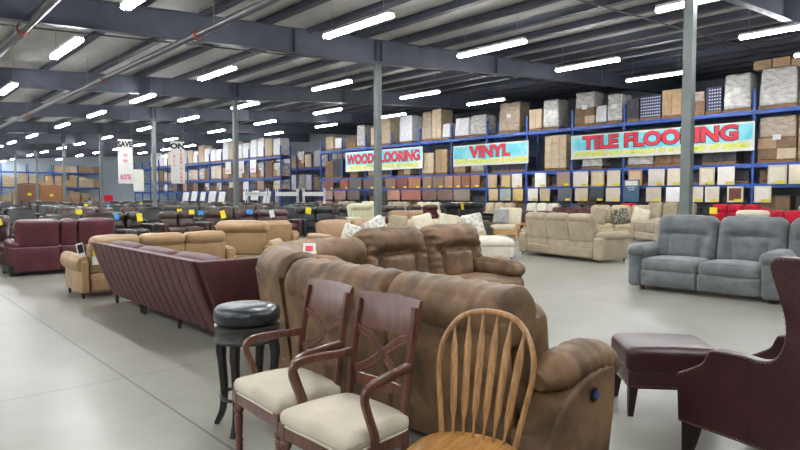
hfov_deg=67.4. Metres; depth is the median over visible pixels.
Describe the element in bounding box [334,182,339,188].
bundle
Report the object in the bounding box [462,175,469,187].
sample
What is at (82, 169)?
stack
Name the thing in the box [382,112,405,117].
strip light
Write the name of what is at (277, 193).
frame
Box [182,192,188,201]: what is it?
stone slab
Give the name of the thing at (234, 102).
column
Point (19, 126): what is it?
roof beam
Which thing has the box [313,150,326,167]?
pallet
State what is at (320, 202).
sofa
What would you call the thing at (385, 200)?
bundle
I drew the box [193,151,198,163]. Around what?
pallet
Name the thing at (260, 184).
stack
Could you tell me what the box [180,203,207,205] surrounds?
sofa
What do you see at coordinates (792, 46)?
purlin
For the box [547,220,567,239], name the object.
cushion
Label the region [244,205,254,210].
cushion
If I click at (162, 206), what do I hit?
sofa
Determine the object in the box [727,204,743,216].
cushion
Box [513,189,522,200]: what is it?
sample
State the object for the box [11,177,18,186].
stack
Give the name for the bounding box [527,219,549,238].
cushion
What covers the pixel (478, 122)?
pallet
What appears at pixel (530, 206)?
cushion
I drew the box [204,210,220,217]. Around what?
pillow
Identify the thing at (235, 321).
bar stool
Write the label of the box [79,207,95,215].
cushion
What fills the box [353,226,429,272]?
cushion
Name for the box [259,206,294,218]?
reclining sofa
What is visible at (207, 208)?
cushion
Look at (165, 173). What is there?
pallet
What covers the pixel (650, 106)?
stack
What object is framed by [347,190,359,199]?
sample
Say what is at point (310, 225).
seat cushion
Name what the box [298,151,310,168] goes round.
pallet
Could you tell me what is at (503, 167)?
bundle
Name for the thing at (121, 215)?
pillow
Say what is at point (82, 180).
stack
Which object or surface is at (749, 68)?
purlin
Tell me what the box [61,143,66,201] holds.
column
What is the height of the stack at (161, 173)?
1.273 m
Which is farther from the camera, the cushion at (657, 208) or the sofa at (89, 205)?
the sofa at (89, 205)
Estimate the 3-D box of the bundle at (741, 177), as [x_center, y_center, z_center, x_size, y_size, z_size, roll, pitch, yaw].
[13.745,-1.923,24.384,0.800,0.497,1.050,-3,4,-42]
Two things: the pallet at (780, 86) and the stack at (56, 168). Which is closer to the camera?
the pallet at (780, 86)
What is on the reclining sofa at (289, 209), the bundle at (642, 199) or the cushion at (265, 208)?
the cushion at (265, 208)
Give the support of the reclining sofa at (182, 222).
on the floor
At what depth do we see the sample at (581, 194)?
28.83 m
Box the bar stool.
[213,300,280,439]
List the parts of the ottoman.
leg, leg, nailhead trim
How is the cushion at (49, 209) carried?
on the sofa at (49, 210)
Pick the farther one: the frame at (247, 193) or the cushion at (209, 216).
the frame at (247, 193)
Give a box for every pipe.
[0,0,60,56]
[0,0,281,128]
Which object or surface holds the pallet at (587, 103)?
on the rack at (754, 113)
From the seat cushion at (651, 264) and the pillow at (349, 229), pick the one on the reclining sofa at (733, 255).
the seat cushion at (651, 264)
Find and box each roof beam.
[0,0,681,93]
[0,67,543,110]
[0,102,422,122]
[0,121,356,134]
[0,133,309,143]
[0,141,250,149]
[0,147,222,155]
[0,152,167,159]
[723,0,799,23]
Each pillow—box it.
[109,212,123,219]
[124,212,139,219]
[159,211,176,218]
[177,211,193,217]
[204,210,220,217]
[239,210,255,216]
[255,209,269,216]
[274,209,287,215]
[296,207,314,213]
[315,206,332,213]
[338,207,346,212]
[341,223,361,236]
[349,203,371,209]
[361,215,387,228]
[382,205,393,211]
[389,215,407,226]
[393,205,404,209]
[409,205,421,209]
[411,213,432,228]
[425,204,437,210]
[438,213,458,223]
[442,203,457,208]
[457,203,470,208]
[460,212,484,231]
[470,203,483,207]
[493,209,508,223]
[590,207,607,224]
[611,207,629,224]
[630,207,650,221]
[761,207,777,216]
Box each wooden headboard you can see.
[17,183,40,204]
[40,184,62,201]
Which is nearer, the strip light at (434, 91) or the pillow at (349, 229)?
the pillow at (349, 229)
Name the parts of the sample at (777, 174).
panel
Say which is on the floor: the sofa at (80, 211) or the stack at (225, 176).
the sofa at (80, 211)
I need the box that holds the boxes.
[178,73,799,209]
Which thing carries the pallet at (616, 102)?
on the rack at (754, 113)
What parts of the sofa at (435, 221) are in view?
arm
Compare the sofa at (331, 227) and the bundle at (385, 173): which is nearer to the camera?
the sofa at (331, 227)
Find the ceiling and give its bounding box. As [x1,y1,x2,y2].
[0,0,798,133]
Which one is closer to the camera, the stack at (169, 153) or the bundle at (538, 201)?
the bundle at (538, 201)
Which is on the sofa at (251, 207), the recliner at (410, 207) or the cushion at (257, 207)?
the cushion at (257, 207)
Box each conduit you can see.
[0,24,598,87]
[577,0,780,56]
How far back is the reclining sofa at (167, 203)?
38.33 m
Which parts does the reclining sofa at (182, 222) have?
arm, arm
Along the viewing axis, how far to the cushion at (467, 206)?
27.89 m
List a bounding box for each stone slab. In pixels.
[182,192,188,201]
[191,191,197,200]
[200,192,205,200]
[208,191,215,202]
[218,192,225,201]
[250,191,258,200]
[263,191,270,202]
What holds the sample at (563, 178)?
attached to the rack at (754, 113)
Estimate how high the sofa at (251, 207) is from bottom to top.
1.054 m
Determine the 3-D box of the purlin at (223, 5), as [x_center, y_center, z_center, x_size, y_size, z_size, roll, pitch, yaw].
[-20.046,-6.008,31.531,0.270,0.247,94.000,-3,4,-42]
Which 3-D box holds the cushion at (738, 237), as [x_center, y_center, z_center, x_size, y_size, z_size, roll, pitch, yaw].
[5.227,0.261,8.895,0.441,0.785,0.922,-3,4,-44]
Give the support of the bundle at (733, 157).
on the rack at (754, 113)
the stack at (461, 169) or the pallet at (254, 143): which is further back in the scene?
the pallet at (254, 143)
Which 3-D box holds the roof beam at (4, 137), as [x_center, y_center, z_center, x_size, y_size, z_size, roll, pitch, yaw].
[-26.087,-6.414,44.756,46.000,3.836,0.200,-3,4,-42]
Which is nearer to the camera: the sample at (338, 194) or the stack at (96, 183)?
the sample at (338, 194)
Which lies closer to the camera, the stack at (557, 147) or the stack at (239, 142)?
the stack at (557, 147)
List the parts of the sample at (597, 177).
panel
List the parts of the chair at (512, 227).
rail, arm frame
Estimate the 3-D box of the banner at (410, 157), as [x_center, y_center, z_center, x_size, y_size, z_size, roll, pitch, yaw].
[-1.215,-4.297,39.700,0.074,1.350,7.800,-3,4,-42]
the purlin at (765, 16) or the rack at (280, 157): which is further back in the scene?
the rack at (280, 157)
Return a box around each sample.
[325,180,333,189]
[325,191,332,198]
[334,191,345,199]
[340,179,348,188]
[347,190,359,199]
[349,179,361,188]
[363,179,373,188]
[386,178,395,188]
[388,190,399,199]
[397,177,407,188]
[402,190,420,199]
[409,177,420,187]
[423,177,431,187]
[423,190,436,199]
[433,176,443,187]
[438,189,452,199]
[445,176,452,187]
[454,176,460,187]
[454,189,469,199]
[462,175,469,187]
[471,175,479,187]
[488,174,496,187]
[489,189,497,200]
[500,189,510,200]
[501,174,510,187]
[512,174,521,187]
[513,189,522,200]
[528,189,537,200]
[535,173,545,186]
[540,188,549,200]
[557,172,569,185]
[558,188,571,200]
[573,171,587,186]
[575,188,587,200]
[590,188,603,200]
[591,171,604,186]
[606,188,619,200]
[607,170,620,185]
[628,170,642,185]
[646,187,660,201]
[648,169,664,185]
[666,187,679,201]
[667,168,679,185]
[693,187,702,201]
[699,167,714,184]
[705,187,718,201]
[717,166,734,184]
[727,186,743,201]
[754,186,771,202]
[767,165,786,183]
[789,164,799,183]
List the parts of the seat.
panel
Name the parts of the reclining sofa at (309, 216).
arm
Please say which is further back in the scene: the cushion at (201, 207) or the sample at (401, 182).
the sample at (401, 182)
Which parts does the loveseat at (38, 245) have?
arm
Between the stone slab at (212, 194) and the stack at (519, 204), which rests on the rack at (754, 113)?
the stack at (519, 204)
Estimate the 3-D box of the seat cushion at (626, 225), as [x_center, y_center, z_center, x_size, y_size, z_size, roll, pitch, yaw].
[7.845,0.052,21.129,0.679,0.253,0.679,1,3,11]
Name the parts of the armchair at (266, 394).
leg, seat rail, arm, leg, seat, leg, arm, rail, crest rail, leg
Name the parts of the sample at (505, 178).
panel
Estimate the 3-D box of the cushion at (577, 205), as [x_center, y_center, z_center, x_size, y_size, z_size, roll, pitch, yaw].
[8.156,-0.641,27.580,0.351,0.716,0.589,-3,4,-42]
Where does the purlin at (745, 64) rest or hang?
on the roof beam at (138, 113)
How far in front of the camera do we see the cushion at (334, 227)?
13.48 m
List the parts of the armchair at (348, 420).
leg, arm, seat, seat rail, leg, rail, arm, crest rail, leg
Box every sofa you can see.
[0,205,36,217]
[0,207,35,234]
[0,215,14,263]
[23,201,44,206]
[28,201,57,204]
[29,204,61,212]
[35,205,73,218]
[40,206,86,217]
[40,212,136,234]
[53,207,98,212]
[59,207,113,215]
[60,230,235,298]
[68,202,94,207]
[77,202,107,205]
[87,204,119,206]
[91,240,259,331]
[108,201,133,204]
[108,205,145,211]
[109,212,155,235]
[120,207,140,213]
[133,201,149,203]
[137,204,165,206]
[138,207,199,223]
[153,210,208,233]
[161,202,186,205]
[161,205,181,208]
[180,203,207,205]
[180,205,214,217]
[183,201,204,203]
[199,206,244,221]
[211,203,239,207]
[236,209,301,236]
[239,205,266,210]
[243,200,257,202]
[252,203,279,206]
[255,223,620,449]
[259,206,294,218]
[285,204,315,207]
[293,206,346,236]
[294,202,319,206]
[307,219,370,238]
[317,201,332,205]
[321,203,347,216]
[338,201,356,203]
[362,201,373,215]
[382,205,404,223]
[386,210,422,226]
[388,201,409,210]
[407,219,485,234]
[417,202,440,212]
[440,202,493,224]
[482,220,493,234]
[483,202,515,212]
[507,210,553,235]
[519,212,629,262]
[527,203,560,211]
[552,207,590,213]
[572,203,609,207]
[591,205,660,233]
[627,215,799,303]
[648,202,696,218]
[709,204,761,221]
[771,210,799,224]
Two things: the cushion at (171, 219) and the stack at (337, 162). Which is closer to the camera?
the cushion at (171, 219)
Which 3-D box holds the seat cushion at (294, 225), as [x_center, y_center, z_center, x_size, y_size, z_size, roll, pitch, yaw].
[-4.022,0.048,21.150,0.636,0.263,0.708,-3,4,-42]
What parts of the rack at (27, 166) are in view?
upright frame, upright frame, upright frame, upright frame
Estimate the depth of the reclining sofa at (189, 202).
44.48 m
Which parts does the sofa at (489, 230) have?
panel, arm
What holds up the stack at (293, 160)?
on the rack at (311, 169)
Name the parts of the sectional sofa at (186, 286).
panel, leg, panel, leg, panel, panel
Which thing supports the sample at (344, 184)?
attached to the rack at (754, 113)
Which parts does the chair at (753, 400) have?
leg, panel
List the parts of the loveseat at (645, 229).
arm, panel, panel, arm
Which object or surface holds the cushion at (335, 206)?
on the sofa at (334, 206)
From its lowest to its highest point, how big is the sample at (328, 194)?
0.630 m
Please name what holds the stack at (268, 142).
on the rack at (280, 157)
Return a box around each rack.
[0,163,99,199]
[134,145,291,206]
[269,153,346,206]
[320,89,799,209]
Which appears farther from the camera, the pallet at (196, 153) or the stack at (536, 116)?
the pallet at (196, 153)
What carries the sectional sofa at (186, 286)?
on the floor
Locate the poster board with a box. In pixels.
[624,180,639,201]
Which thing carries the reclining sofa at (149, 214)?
on the floor
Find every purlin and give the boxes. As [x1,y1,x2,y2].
[0,0,155,100]
[0,0,244,120]
[0,0,330,132]
[25,0,411,132]
[46,0,489,133]
[64,0,400,120]
[107,0,563,122]
[132,0,634,122]
[137,0,601,121]
[143,1,739,133]
[156,8,760,133]
[157,0,674,123]
[170,16,778,133]
[188,22,788,133]
[205,29,799,133]
[222,35,799,133]
[238,42,799,133]
[255,49,799,133]
[278,55,797,133]
[286,66,753,133]
[303,16,768,107]
[365,70,761,125]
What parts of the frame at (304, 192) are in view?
mattress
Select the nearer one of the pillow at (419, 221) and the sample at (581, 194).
the pillow at (419, 221)
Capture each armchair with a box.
[104,195,112,200]
[233,278,353,449]
[265,220,298,241]
[278,291,422,449]
[621,203,636,206]
[736,210,769,216]
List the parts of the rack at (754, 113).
upright frame, upright frame, upright frame, upright frame, upright frame, upright frame, upright frame, upright frame, upright frame, upright frame, upright frame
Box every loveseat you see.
[1,218,113,276]
[630,219,659,241]
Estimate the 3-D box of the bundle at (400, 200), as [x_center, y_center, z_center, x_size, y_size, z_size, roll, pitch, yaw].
[0.360,-1.355,39.148,0.813,1.097,1.050,-3,4,-42]
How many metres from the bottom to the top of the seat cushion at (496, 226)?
0.194 m
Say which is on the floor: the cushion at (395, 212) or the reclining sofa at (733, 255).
the reclining sofa at (733, 255)
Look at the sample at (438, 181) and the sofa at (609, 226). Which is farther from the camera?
the sample at (438, 181)
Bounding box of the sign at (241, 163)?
[239,161,243,172]
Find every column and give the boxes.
[13,155,17,204]
[34,150,38,200]
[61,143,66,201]
[97,134,103,201]
[151,121,156,206]
[231,100,238,205]
[371,64,383,216]
[679,0,696,214]
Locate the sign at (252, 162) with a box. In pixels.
[250,160,255,172]
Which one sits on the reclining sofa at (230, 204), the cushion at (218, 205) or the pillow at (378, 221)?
the cushion at (218, 205)
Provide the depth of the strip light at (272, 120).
35.03 m
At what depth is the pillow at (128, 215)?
17.90 m
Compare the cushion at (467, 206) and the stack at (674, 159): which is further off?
the cushion at (467, 206)
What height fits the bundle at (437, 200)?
1.097 m
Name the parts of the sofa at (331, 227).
arm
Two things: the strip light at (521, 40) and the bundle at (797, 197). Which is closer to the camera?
the strip light at (521, 40)
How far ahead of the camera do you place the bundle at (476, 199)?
33.88 m
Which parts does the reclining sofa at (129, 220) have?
arm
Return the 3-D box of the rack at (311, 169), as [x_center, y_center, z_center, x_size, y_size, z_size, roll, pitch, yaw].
[-8.883,-4.067,58.258,1.110,5.400,13.415,-3,4,-42]
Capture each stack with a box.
[1,196,10,201]
[2,175,10,186]
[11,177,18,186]
[11,191,17,203]
[18,173,26,183]
[29,176,35,182]
[38,180,44,184]
[44,175,52,184]
[53,176,61,185]
[54,166,61,171]
[62,180,69,186]
[68,175,76,186]
[69,166,76,172]
[70,192,79,201]
[77,166,85,172]
[77,177,85,186]
[80,194,88,201]
[86,167,92,172]
[86,179,92,187]
[92,180,99,187]
[93,167,98,172]
[159,171,170,181]
[168,152,170,166]
[173,184,183,191]
[183,184,192,191]
[188,150,195,164]
[193,170,197,180]
[193,183,205,191]
[198,145,211,163]
[204,169,210,179]
[216,165,224,179]
[223,168,228,179]
[229,141,243,160]
[229,165,232,178]
[229,182,243,189]
[243,166,247,178]
[250,166,257,177]
[257,181,273,190]
[265,139,273,156]
[265,161,281,177]
[291,158,298,168]
[305,154,314,167]
[314,177,319,190]
[325,161,333,178]
[326,136,343,150]
[346,137,356,148]
[350,171,367,177]
[371,128,373,146]
[382,116,399,144]
[409,196,423,204]
[422,153,435,174]
[432,109,452,140]
[436,149,453,174]
[454,166,472,173]
[456,196,471,202]
[480,178,485,186]
[510,196,531,209]
[529,109,543,130]
[532,177,551,186]
[545,134,576,170]
[577,196,599,203]
[640,95,661,120]
[655,154,680,166]
[661,196,678,202]
[662,88,681,118]
[664,173,666,184]
[706,86,724,114]
[753,59,772,72]
[759,170,788,183]
[759,196,795,212]
[773,56,792,67]
[791,57,799,67]
[797,116,799,161]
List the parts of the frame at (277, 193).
rail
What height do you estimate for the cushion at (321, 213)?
0.650 m
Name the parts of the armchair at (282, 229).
panel, arm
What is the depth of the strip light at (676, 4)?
12.54 m
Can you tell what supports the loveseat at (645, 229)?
on the floor
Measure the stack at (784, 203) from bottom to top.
1.097 m
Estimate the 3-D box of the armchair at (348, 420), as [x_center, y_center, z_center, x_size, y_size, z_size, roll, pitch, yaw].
[-0.204,0.829,2.705,0.493,0.992,0.541,-3,4,-44]
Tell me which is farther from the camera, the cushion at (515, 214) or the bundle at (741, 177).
the bundle at (741, 177)
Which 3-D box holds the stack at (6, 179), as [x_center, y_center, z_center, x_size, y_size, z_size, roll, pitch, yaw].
[-45.570,-5.075,69.399,0.818,1.292,0.788,-3,4,-42]
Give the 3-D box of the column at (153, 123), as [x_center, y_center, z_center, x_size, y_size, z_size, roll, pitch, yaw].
[-13.060,-2.800,31.892,0.320,5.413,0.320,-3,4,-42]
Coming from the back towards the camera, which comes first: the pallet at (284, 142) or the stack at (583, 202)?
the pallet at (284, 142)
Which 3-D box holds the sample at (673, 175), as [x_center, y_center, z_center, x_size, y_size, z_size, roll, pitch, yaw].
[11.709,-2.047,25.580,0.105,0.720,0.592,-3,4,-42]
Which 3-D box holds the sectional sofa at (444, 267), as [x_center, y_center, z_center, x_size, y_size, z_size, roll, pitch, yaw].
[0.026,0.634,5.425,2.723,1.110,5.108,0,3,5]
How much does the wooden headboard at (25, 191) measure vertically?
2.650 m
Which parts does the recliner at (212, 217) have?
arm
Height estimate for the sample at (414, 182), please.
0.690 m
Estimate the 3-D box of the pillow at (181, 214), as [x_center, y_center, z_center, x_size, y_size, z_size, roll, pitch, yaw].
[-6.834,-0.304,19.143,0.542,0.300,0.327,-3,4,-42]
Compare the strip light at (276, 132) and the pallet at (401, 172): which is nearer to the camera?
the pallet at (401, 172)
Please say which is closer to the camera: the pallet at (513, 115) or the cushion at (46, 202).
the pallet at (513, 115)
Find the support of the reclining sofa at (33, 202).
on the floor
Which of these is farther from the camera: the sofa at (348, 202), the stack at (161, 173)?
the stack at (161, 173)
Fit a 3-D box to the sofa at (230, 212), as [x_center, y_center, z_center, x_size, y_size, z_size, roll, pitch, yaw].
[-6.565,-0.199,23.112,2.154,1.066,0.940,-3,4,-42]
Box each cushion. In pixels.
[0,215,10,240]
[0,241,3,251]
[1,205,24,208]
[4,207,35,225]
[12,219,53,233]
[24,201,31,206]
[29,201,43,204]
[29,204,39,212]
[37,205,54,215]
[41,213,79,220]
[44,201,57,204]
[47,206,59,213]
[54,207,77,212]
[60,208,76,212]
[69,202,77,207]
[77,218,106,220]
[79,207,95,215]
[79,212,115,233]
[86,244,90,259]
[87,204,97,206]
[96,207,113,212]
[108,205,126,211]
[109,201,121,204]
[110,240,145,248]
[115,220,124,228]
[121,201,133,204]
[124,212,142,228]
[127,205,145,208]
[129,228,150,235]
[138,246,178,254]
[139,207,162,222]
[158,213,177,226]
[161,202,174,205]
[163,207,184,212]
[168,227,185,233]
[173,251,222,260]
[176,211,194,226]
[180,205,198,217]
[183,226,203,231]
[198,205,214,216]
[203,211,221,224]
[205,206,218,210]
[211,204,225,207]
[219,206,232,220]
[232,206,244,219]
[237,210,255,219]
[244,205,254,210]
[255,205,264,210]
[255,211,271,220]
[256,236,366,276]
[260,207,277,209]
[266,220,289,223]
[271,203,279,206]
[272,216,287,219]
[278,206,294,218]
[285,204,300,207]
[285,257,405,309]
[292,223,297,229]
[294,207,314,221]
[301,204,314,206]
[307,202,319,206]
[307,222,317,228]
[313,255,342,260]
[314,207,332,221]
[317,219,349,236]
[331,203,339,213]
[347,204,371,218]
[350,219,370,226]
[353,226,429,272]
[387,271,535,348]
[388,210,407,221]
[401,202,408,209]
[407,210,422,218]
[407,219,412,225]
[420,223,482,274]
[423,205,437,216]
[432,202,440,210]
[432,219,438,224]
[441,203,457,215]
[450,272,523,285]
[456,203,470,216]
[470,208,483,215]
[479,235,514,246]
[482,216,492,220]
[485,202,494,212]
[491,224,519,229]
[495,202,504,208]
[499,208,521,223]
[504,203,514,207]
[511,302,548,382]
[521,210,533,221]
[527,203,537,211]
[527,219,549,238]
[537,203,547,210]
[547,203,559,210]
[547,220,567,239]
[552,207,564,212]
[564,207,577,213]
[569,216,598,241]
[572,203,583,207]
[577,207,590,213]
[584,203,595,207]
[591,205,610,222]
[598,223,612,228]
[611,205,630,223]
[611,333,714,372]
[612,223,630,228]
[631,205,650,219]
[642,255,709,274]
[648,202,663,218]
[657,215,719,259]
[662,202,678,216]
[692,203,695,214]
[698,259,760,279]
[712,204,727,220]
[717,216,790,261]
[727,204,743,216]
[744,204,760,209]
[771,210,784,217]
[785,210,799,224]
[788,218,799,257]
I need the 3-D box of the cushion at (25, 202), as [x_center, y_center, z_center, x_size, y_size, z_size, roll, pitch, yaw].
[-26.913,-1.402,43.420,0.533,0.654,0.353,-3,4,-42]
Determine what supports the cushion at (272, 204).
on the sofa at (266, 204)
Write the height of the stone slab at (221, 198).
1.848 m
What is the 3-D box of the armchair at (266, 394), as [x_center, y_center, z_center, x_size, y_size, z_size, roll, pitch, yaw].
[-0.543,0.808,3.144,0.493,0.992,0.541,-2,4,-40]
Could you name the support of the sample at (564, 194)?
attached to the rack at (754, 113)
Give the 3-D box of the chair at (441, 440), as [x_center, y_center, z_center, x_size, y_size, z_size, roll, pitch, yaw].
[0.263,0.855,2.390,0.450,0.966,0.536,2,3,31]
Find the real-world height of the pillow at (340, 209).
0.303 m
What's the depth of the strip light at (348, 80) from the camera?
21.45 m
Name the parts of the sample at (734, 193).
panel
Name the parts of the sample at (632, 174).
panel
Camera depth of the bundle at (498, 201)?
32.92 m
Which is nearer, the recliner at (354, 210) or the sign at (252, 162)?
the recliner at (354, 210)
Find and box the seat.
[216,220,282,257]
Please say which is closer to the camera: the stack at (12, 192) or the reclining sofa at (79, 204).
the reclining sofa at (79, 204)
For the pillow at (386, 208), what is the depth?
24.72 m
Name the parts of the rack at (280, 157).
upright frame, upright frame, upright frame, upright frame, upright frame, upright frame, upright frame, upright frame, upright frame, upright frame, upright frame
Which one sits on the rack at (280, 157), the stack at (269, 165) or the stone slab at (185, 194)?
the stack at (269, 165)
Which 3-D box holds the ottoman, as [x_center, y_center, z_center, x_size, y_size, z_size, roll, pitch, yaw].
[1.805,1.012,4.124,0.602,0.479,0.484,0,3,6]
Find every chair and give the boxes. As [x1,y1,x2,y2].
[406,308,536,449]
[490,208,525,240]
[677,257,799,449]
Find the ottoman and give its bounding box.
[611,333,714,416]
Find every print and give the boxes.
[77,244,83,253]
[305,246,312,250]
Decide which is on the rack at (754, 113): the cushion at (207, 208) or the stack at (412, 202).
the stack at (412, 202)
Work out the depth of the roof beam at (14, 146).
54.94 m
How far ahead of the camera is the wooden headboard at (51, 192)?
54.58 m
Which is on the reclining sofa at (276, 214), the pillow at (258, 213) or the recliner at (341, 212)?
the pillow at (258, 213)
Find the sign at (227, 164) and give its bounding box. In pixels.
[225,162,230,173]
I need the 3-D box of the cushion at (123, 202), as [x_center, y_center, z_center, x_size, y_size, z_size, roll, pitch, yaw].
[-19.051,-1.329,41.990,0.815,0.688,0.374,-3,4,-42]
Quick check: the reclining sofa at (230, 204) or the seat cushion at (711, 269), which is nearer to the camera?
the seat cushion at (711, 269)
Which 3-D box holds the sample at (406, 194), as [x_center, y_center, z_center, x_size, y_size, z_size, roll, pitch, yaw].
[0.717,-1.887,37.693,0.090,0.630,1.733,-3,4,-42]
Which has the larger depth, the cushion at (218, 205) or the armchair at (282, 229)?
the cushion at (218, 205)
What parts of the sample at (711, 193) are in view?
panel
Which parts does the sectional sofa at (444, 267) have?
panel, panel, panel, arm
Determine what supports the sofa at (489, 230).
on the floor
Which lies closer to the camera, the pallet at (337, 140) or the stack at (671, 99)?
the stack at (671, 99)
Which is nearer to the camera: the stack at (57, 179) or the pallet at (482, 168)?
the pallet at (482, 168)
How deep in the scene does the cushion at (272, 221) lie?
13.02 m
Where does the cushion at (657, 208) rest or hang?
on the sofa at (658, 209)
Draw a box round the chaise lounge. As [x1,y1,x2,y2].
[479,235,514,258]
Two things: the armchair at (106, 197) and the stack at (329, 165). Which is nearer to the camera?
the stack at (329, 165)
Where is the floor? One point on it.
(94, 372)
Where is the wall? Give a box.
[0,156,175,201]
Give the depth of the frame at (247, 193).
39.78 m
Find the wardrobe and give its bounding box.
[227,188,242,202]
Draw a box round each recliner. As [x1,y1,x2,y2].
[201,210,225,229]
[336,207,347,217]
[345,203,384,220]
[406,205,434,218]
[422,204,439,218]
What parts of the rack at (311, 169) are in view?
upright frame, upright frame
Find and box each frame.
[245,188,268,202]
[275,188,298,202]
[302,188,325,203]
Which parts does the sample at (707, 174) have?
panel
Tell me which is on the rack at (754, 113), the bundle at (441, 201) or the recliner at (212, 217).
the bundle at (441, 201)
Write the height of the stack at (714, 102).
1.100 m
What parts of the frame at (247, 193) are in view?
rail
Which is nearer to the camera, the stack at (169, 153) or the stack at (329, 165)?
the stack at (329, 165)
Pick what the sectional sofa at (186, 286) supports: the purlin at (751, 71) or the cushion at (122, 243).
the cushion at (122, 243)
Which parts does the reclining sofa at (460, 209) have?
arm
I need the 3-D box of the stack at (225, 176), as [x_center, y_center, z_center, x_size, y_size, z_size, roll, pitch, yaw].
[-16.141,-4.870,57.028,0.962,1.093,1.140,-3,4,-42]
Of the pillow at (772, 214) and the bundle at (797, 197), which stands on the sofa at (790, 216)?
the pillow at (772, 214)
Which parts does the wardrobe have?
door, door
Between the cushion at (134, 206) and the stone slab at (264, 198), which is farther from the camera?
the stone slab at (264, 198)
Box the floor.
[0,225,785,449]
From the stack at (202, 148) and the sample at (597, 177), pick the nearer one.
the sample at (597, 177)
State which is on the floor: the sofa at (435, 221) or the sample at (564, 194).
the sofa at (435, 221)
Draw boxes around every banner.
[117,101,132,183]
[133,169,143,190]
[170,105,184,183]
[346,146,422,171]
[453,140,528,166]
[571,121,754,159]
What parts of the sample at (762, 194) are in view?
panel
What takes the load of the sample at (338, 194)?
attached to the rack at (754, 113)
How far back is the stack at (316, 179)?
56.45 m
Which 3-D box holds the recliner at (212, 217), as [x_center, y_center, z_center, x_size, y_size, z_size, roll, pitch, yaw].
[-5.960,0.010,19.566,0.823,0.992,0.986,-3,4,-42]
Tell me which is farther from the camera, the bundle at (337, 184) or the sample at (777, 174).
the bundle at (337, 184)
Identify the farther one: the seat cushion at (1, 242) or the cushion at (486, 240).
the cushion at (486, 240)
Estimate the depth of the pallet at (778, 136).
22.82 m
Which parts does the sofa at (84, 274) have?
arm, panel, panel, panel, arm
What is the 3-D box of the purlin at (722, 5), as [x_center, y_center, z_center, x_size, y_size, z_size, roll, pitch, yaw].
[-11.762,-7.111,39.025,0.270,0.247,94.000,-3,4,-42]
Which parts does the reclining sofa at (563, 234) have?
arm, panel, panel, panel, arm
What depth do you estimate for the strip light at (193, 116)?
30.57 m
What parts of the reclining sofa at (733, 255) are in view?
arm, arm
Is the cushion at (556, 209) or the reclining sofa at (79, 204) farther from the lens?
the reclining sofa at (79, 204)
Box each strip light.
[0,61,17,94]
[26,133,37,137]
[49,29,83,58]
[55,122,69,127]
[87,109,105,117]
[120,0,144,10]
[130,92,155,102]
[137,125,150,130]
[163,137,176,140]
[178,111,198,121]
[197,64,236,80]
[207,128,224,132]
[231,100,258,108]
[254,119,275,124]
[265,131,282,134]
[311,78,351,90]
[313,107,341,114]
[315,123,336,127]
[323,0,393,38]
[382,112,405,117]
[400,74,439,98]
[457,21,526,57]
[467,95,504,104]
[555,56,619,71]
[626,53,681,81]
[655,0,713,12]
[739,22,799,39]
[794,52,799,56]
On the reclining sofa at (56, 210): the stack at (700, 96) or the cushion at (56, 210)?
the cushion at (56, 210)
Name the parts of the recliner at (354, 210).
arm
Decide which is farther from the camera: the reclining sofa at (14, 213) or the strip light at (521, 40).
the reclining sofa at (14, 213)
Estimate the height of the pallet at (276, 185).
0.849 m
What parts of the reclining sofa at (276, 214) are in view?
arm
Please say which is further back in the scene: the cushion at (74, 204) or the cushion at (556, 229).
the cushion at (74, 204)
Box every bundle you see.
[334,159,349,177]
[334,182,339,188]
[357,196,369,202]
[382,170,397,176]
[382,181,385,188]
[382,196,395,205]
[396,196,408,201]
[424,196,438,201]
[439,196,455,203]
[472,196,491,211]
[491,164,509,172]
[492,196,509,202]
[497,178,500,186]
[510,156,535,171]
[511,177,531,186]
[532,196,551,203]
[552,176,570,185]
[552,196,576,207]
[588,175,590,185]
[600,196,628,206]
[604,174,627,185]
[627,98,639,121]
[629,196,649,204]
[642,174,647,184]
[693,172,717,183]
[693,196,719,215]
[702,151,744,164]
[720,196,754,205]
[735,171,755,183]
[796,196,799,209]
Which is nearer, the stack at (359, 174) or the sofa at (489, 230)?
the sofa at (489, 230)
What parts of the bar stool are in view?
leg, leg, seat, leg, leg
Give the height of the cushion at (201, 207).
0.663 m
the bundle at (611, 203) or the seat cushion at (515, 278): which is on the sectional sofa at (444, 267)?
the seat cushion at (515, 278)
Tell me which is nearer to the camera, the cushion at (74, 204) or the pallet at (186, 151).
the cushion at (74, 204)
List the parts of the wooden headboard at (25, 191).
post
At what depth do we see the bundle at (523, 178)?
31.77 m
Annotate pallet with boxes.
[151,153,161,167]
[157,185,164,191]
[159,156,163,166]
[163,153,167,166]
[164,172,168,181]
[164,184,172,191]
[185,150,190,164]
[188,170,192,180]
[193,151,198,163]
[199,169,204,180]
[204,148,216,162]
[205,183,216,190]
[210,150,216,162]
[210,166,215,179]
[216,149,222,161]
[216,182,228,190]
[223,142,228,160]
[238,144,242,159]
[242,143,250,159]
[243,181,256,190]
[250,139,257,158]
[257,138,271,157]
[257,163,263,177]
[273,138,289,156]
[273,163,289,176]
[273,180,289,189]
[284,155,295,168]
[292,175,298,190]
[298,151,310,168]
[299,174,310,190]
[305,175,317,190]
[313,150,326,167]
[322,155,330,166]
[332,154,337,160]
[334,138,345,149]
[356,125,373,147]
[367,171,373,176]
[398,168,418,175]
[399,115,421,143]
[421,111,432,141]
[442,123,455,139]
[454,117,470,138]
[469,114,495,136]
[470,165,491,172]
[498,101,529,133]
[542,99,568,129]
[575,91,603,126]
[581,158,611,168]
[595,105,607,124]
[607,94,631,123]
[627,155,654,167]
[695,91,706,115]
[723,72,758,112]
[757,115,798,162]
[758,65,799,109]
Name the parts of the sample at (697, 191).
panel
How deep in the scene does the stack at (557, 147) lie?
29.98 m

